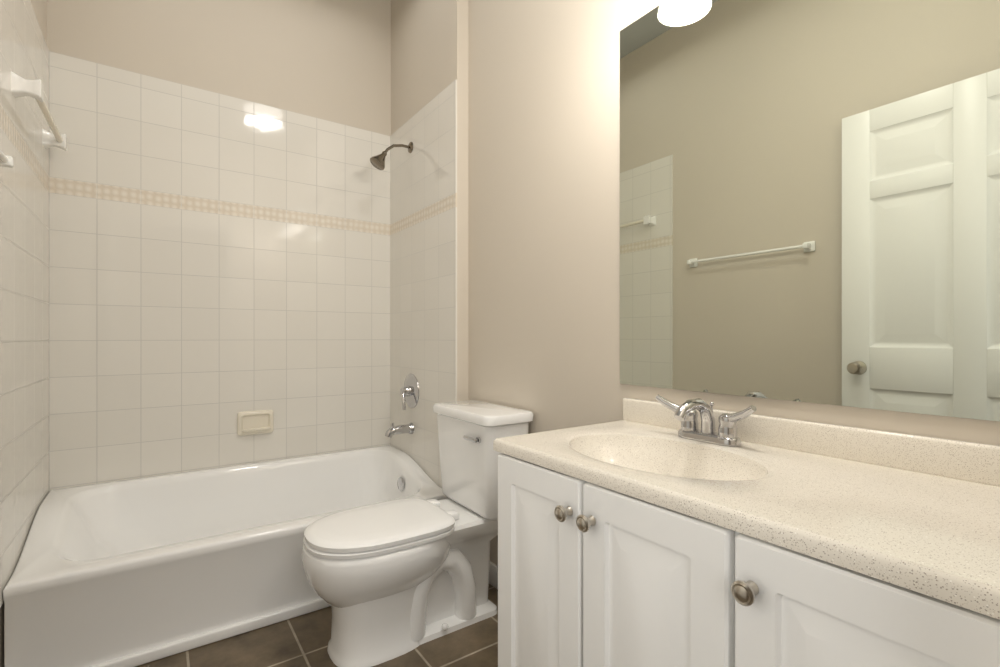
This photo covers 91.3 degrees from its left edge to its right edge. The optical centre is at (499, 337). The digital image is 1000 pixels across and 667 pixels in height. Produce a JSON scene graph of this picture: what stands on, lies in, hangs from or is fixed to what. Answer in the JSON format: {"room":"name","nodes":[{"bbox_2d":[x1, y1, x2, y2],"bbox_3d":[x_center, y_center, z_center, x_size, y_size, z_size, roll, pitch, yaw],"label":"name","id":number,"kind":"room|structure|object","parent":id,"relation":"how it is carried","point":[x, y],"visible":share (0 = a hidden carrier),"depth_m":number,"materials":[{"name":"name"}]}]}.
{"room":"bathroom","nodes":[
{"label":"bathroom","id":0,"kind":"room"},
{"bbox_2d":[0,0,46,666],"bbox_3d":[-1.176,-0.479,0.913,0.120,3.120,2.940,0,0,-35],"label":"wall","id":1,"kind":"structure","parent":0,"point":[39,8],"depth_m":1.89,"materials":[{"name":"paint"}]},
{"bbox_2d":[0,149,13,167],"bbox_3d":[-1.141,-0.471,1.022,0.062,0.054,0.724,0,0,-35],"label":"towel rail","id":2,"kind":"object","parent":1,"relation":"attached to","point":[6,161],"visible":1,"depth_m":1.30,"materials":[{"name":"white ceramic"}]},
{"bbox_2d":[0,0,48,607],"bbox_3d":[-1.671,-0.210,1.732,0.008,1.982,0.790,0,0,-35],"label":"tile","id":3,"kind":"structure","parent":1,"relation":"attached to","point":[24,331],"depth_m":1.65,"materials":[{"name":"white tile"}]},
{"bbox_2d":[11,71,66,150],"bbox_3d":[-1.649,-0.794,1.766,0.068,0.066,0.566,0,0,-35],"label":"towel bar","id":4,"kind":"object","parent":3,"relation":"attached to","point":[21,87],"visible":1,"depth_m":1.59,"materials":[{"name":"white ceramic"}]},
{"bbox_2d":[47,0,390,135],"bbox_3d":[-1.231,-0.479,2.595,1.720,3.120,0.120,0,0,-35],"label":"wall","id":5,"kind":"structure","parent":0,"point":[329,60],"depth_m":2.51,"materials":[{"name":"paint"}]},
{"bbox_2d":[49,51,389,491],"bbox_3d":[-1.275,-0.210,2.487,1.508,1.982,0.008,0,0,-35],"label":"tile","id":6,"kind":"structure","parent":5,"relation":"attached to","point":[218,262],"depth_m":2.37,"materials":[{"name":"white tile"}]},
{"bbox_2d":[237,410,273,435],"bbox_3d":[-1.236,0.433,2.480,0.165,0.118,0.048,0,0,-35],"label":"soap dish","id":7,"kind":"object","parent":6,"relation":"attached to","point":[255,422],"visible":1,"depth_m":2.48,"materials":[{"name":"beige ceramic"}]},
{"bbox_2d":[136,584,497,666],"bbox_3d":[-0.018,1.131,0.759,3.000,0.100,4.520,0,0,-35],"label":"floor","id":8,"kind":"structure","parent":0,"point":[301,641],"depth_m":1.70,"materials":[{"name":"brown tile"}]},
{"bbox_2d":[3,445,447,666],"bbox_3d":[-1.052,0.859,2.169,1.505,0.445,0.764,0,0,-35],"label":"bathtub","id":9,"kind":"object","parent":8,"relation":"on","point":[135,572],"visible":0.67,"depth_m":1.81,"materials":[{"name":"white ceramic"}]},
{"bbox_2d":[302,400,533,666],"bbox_3d":[-0.311,0.682,1.836,0.813,0.798,0.452,0,0,-35],"label":"toilet","id":10,"kind":"object","parent":8,"relation":"on","point":[390,579],"visible":0.92,"depth_m":1.73,"materials":[{"name":"white ceramic"}]},
{"bbox_2d":[493,398,999,666],"bbox_3d":[0.450,0.634,0.987,0.538,0.893,0.953,0,0,-35],"label":"bathroom vanity","id":11,"kind":"object","parent":8,"relation":"on","point":[641,534],"visible":1,"depth_m":0.83,"materials":[{"name":"white wood"}]},
{"bbox_2d":[655,394,756,446],"bbox_3d":[0.474,0.202,1.183,0.154,0.107,0.267,0,0,-35],"label":"sink faucet","id":12,"kind":"object","parent":11,"relation":"on","point":[686,414],"visible":1,"depth_m":1.18,"materials":[{"name":"silver metal"}]},
{"bbox_2d":[391,0,467,400],"bbox_3d":[-0.346,-0.479,2.660,0.196,3.120,0.790,0,0,-35],"label":"wall","id":13,"kind":"structure","parent":0,"point":[429,50],"depth_m":2.41,"materials":[{"name":"paint"}]},
{"bbox_2d":[390,79,456,487],"bbox_3d":[-0.430,-0.210,2.601,0.008,1.982,0.790,0,0,-35],"label":"tile","id":14,"kind":"structure","parent":13,"relation":"attached to","point":[423,261],"depth_m":2.53,"materials":[{"name":"white tile"}]},
{"bbox_2d":[370,142,412,169],"bbox_3d":[-0.581,-0.977,2.611,0.228,0.183,0.086,0,0,-35],"label":"shower head","id":15,"kind":"object","parent":14,"relation":"attached to","point":[377,162],"visible":1,"depth_m":2.58},
{"bbox_2d":[385,374,418,437],"bbox_3d":[-0.544,0.365,2.625,0.153,0.336,0.188,0,0,-35],"label":"tub faucet","id":16,"kind":"object","parent":14,"relation":"attached to","point":[409,390],"visible":1,"depth_m":2.62,"materials":[{"name":"silver metal"}]},
{"bbox_2d":[468,0,999,565],"bbox_3d":[0.488,-0.479,1.523,0.135,3.120,2.030,0,0,-35],"label":"wall","id":17,"kind":"structure","parent":0,"point":[544,212],"depth_m":1.81,"materials":[{"name":"paint"}]},
{"bbox_2d":[489,561,497,589],"bbox_3d":[0.101,1.034,1.905,0.061,0.095,0.960,0,0,-35],"label":"baseboard","id":18,"kind":"structure","parent":17,"relation":"attached to","point":[493,574],"depth_m":2.12,"materials":[{"name":"white"}]},
{"bbox_2d":[620,0,999,420],"bbox_3d":[0.662,-0.411,1.150,0.006,1.115,0.976,0,0,-35],"label":"mirror","id":19,"kind":"object","parent":17,"relation":"attached to","point":[809,201],"visible":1,"depth_m":1.09,"materials":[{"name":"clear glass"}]}
]}

